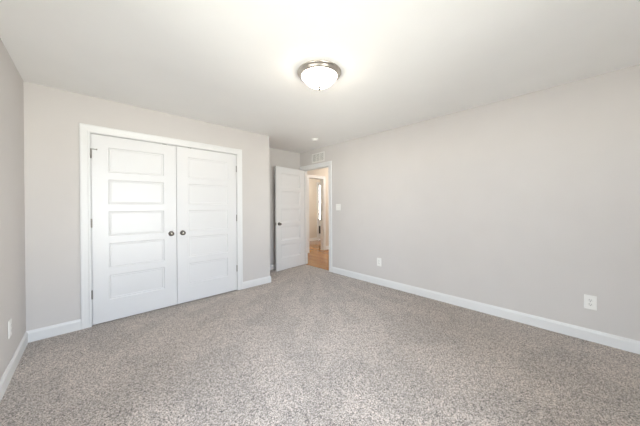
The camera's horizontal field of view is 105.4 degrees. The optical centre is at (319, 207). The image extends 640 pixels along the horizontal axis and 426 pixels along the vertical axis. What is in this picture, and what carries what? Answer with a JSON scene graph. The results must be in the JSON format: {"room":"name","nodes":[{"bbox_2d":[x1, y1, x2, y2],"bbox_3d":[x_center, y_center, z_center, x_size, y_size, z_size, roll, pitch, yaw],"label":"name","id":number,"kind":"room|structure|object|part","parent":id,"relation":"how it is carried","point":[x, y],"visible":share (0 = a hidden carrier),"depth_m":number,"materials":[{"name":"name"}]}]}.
{"room":"empty bedroom","nodes":[
{"label":"empty bedroom","id":0,"kind":"room"},
{"bbox_2d":[0,38,25,379],"bbox_3d":[-1.503,0.042,0.854,0.120,2.440,5.343,-1,0,-43],"label":"wall","id":1,"kind":"structure","parent":0,"point":[12,190],"depth_m":1.89,"materials":[{"name":"beige paint"}]},
{"bbox_2d":[8,318,11,338],"bbox_3d":[-2.322,0.904,1.828,0.008,0.130,0.080,-1,0,-43],"label":"wall outlet","id":2,"kind":"object","parent":1,"relation":"attached to","point":[10,320],"visible":1,"depth_m":1.82,"materials":[{"name":"white plastic"}]},
{"bbox_2d":[0,332,27,401],"bbox_3d":[-1.216,1.207,0.658,0.014,0.108,4.426,-1,0,-43],"label":"baseboard","id":3,"kind":"structure","parent":1,"relation":"attached to","point":[5,380],"depth_m":1.84,"materials":[{"name":"white paint"}]},
{"bbox_2d":[23,81,269,330],"bbox_3d":[-2.030,0.034,3.419,2.623,2.440,0.682,-1,0,-43],"label":"wall","id":4,"kind":"structure","parent":0,"point":[52,116],"depth_m":2.47,"materials":[{"name":"beige paint"}]},
{"bbox_2d":[26,319,80,342],"bbox_3d":[-2.608,1.207,2.397,0.366,0.108,0.014,-1,0,-43],"label":"baseboard","id":5,"kind":"structure","parent":4,"relation":"attached to","point":[75,325],"depth_m":2.39,"materials":[{"name":"white paint"}]},
{"bbox_2d":[90,134,176,324],"bbox_3d":[-2.128,0.226,2.846,0.804,2.038,0.093,-1,0,-43],"label":"door","id":6,"kind":"structure","parent":4,"relation":"in","point":[133,221],"depth_m":2.82,"materials":[{"name":"white paint"}]},
{"bbox_2d":[79,123,242,329],"bbox_3d":[-1.873,0.187,3.165,1.771,2.135,0.132,-1,0,-43],"label":"door frame","id":7,"kind":"structure","parent":4,"relation":"attached to","point":[85,130],"depth_m":2.58,"materials":[{"name":"white paint"}]},
{"bbox_2d":[176,146,236,303],"bbox_3d":[-1.539,0.220,3.399,0.802,2.038,0.093,-1,0,-43],"label":"door","id":8,"kind":"structure","parent":4,"relation":"in","point":[206,217],"depth_m":3.37,"materials":[{"name":"white paint"}]},
{"bbox_2d":[243,276,270,288],"bbox_3d":[-1.235,1.193,4.155,0.500,0.108,0.696,-1,0,-43],"label":"baseboard","id":9,"kind":"structure","parent":4,"relation":"attached to","point":[251,283],"depth_m":3.89,"materials":[{"name":"white paint"}]},
{"bbox_2d":[269,148,299,264],"bbox_3d":[-1.867,0.030,4.119,3.820,2.440,0.115,-1,0,-43],"label":"wall","id":10,"kind":"structure","parent":0,"point":[277,157],"depth_m":4.93,"materials":[{"name":"beige paint"}]},
{"bbox_2d":[309,178,319,237],"bbox_3d":[0.070,0.003,8.325,3.700,2.440,1.690,-1,0,-43],"label":"wall","id":11,"kind":"structure","parent":0,"point":[312,182],"depth_m":9.03,"materials":[{"name":"beige paint"}]},
{"bbox_2d":[317,182,320,239],"bbox_3d":[0.173,0.130,9.462,0.865,2.175,0.092,-1,0,-43],"label":"door","id":12,"kind":"structure","parent":11,"relation":"in","point":[318,183],"depth_m":9.19,"materials":[{"name":"white paint"}]},
{"bbox_2d":[307,168,328,245],"bbox_3d":[0.536,0.004,7.524,4.116,2.440,0.115,-1,0,-43],"label":"wall","id":13,"kind":"structure","parent":0,"point":[324,171],"depth_m":7.12,"materials":[{"name":"beige paint"}]},
{"bbox_2d":[307,174,325,252],"bbox_3d":[-0.140,0.163,6.889,0.705,2.135,0.150,-1,0,-43],"label":"door frame","id":14,"kind":"structure","parent":13,"relation":"attached to","point":[322,178],"depth_m":7.05,"materials":[{"name":"white paint"}]},
{"bbox_2d":[0,240,639,425],"bbox_3d":[0.574,1.296,4.550,8.151,0.120,7.850,-1,0,-43],"label":"floor","id":15,"kind":"structure","parent":0,"point":[309,345],"depth_m":1.90,"materials":[{"name":"beige carpet"}]},
{"bbox_2d":[0,0,639,152],"bbox_3d":[0.597,-1.265,4.574,8.251,0.120,8.050,-1,0,-43],"label":"ceiling","id":16,"kind":"structure","parent":0,"point":[235,64],"depth_m":1.86,"materials":[{"name":"white paint"}]},
{"bbox_2d":[297,60,340,89],"bbox_3d":[-0.006,-1.113,2.145,0.383,0.157,0.383,-1,0,-43],"label":"ceiling light","id":17,"kind":"object","parent":16,"relation":"attached to","point":[317,74],"visible":1,"depth_m":2.05,"materials":[{"name":"white glass"}]},
{"bbox_3d":[-0.006,-1.108,2.145,0.306,0.096,0.306,-1,0,-43],"label":"lamp shade","id":18,"kind":"part","parent":17,"relation":"part of","materials":[{"name":"white glass"}]},
{"bbox_2d":[300,64,639,340],"bbox_3d":[1.074,0.016,3.862,0.115,2.440,5.960,-1,0,-43],"label":"wall","id":19,"kind":"structure","parent":0,"point":[529,203],"depth_m":2.67,"materials":[{"name":"beige paint"}]},
{"bbox_2d":[275,166,303,271],"bbox_3d":[-0.604,0.212,4.994,0.151,2.032,0.794,0,0,40],"label":"door","id":20,"kind":"structure","parent":19,"relation":"in","point":[289,182],"depth_m":4.95,"materials":[{"name":"white paint"}]},
{"bbox_2d":[300,161,331,271],"bbox_3d":[-0.055,0.169,5.065,0.150,2.135,0.954,-1,0,-43],"label":"door frame","id":21,"kind":"structure","parent":19,"relation":"attached to","point":[328,164],"depth_m":4.95,"materials":[{"name":"white paint"}]},
{"bbox_2d":[312,151,324,162],"bbox_3d":[-0.042,-1.021,4.949,0.010,0.188,0.376,-1,0,-43],"label":"air vent","id":22,"kind":"object","parent":19,"relation":"in","point":[317,157],"visible":1,"depth_m":4.94,"materials":[{"name":"white metal"}]},
{"bbox_2d":[336,204,340,209],"bbox_3d":[0.337,-0.009,4.550,0.017,0.116,0.116,-1,0,-43],"label":"light switch","id":23,"kind":"object","parent":19,"relation":"attached to","point":[338,206],"visible":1,"depth_m":4.54,"materials":[{"name":"white plastic"}]},
{"bbox_2d":[377,258,380,265],"bbox_3d":[0.949,0.872,3.914,0.008,0.130,0.080,-1,0,-43],"label":"wall outlet","id":24,"kind":"object","parent":19,"relation":"attached to","point":[378,259],"visible":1,"depth_m":3.91,"materials":[{"name":"white plastic"}]},
{"bbox_2d":[332,267,639,353],"bbox_3d":[1.651,1.182,3.164,0.014,0.108,4.153,-1,0,-43],"label":"baseboard","id":25,"kind":"structure","parent":19,"relation":"attached to","point":[630,345],"depth_m":2.65,"materials":[{"name":"white paint"}]},
{"bbox_2d":[584,294,596,309],"bbox_3d":[2.504,0.877,2.257,0.008,0.130,0.080,-1,0,-43],"label":"wall outlet","id":26,"kind":"object","parent":19,"relation":"attached to","point":[590,302],"visible":1,"depth_m":2.25,"materials":[{"name":"white plastic"}]}
]}

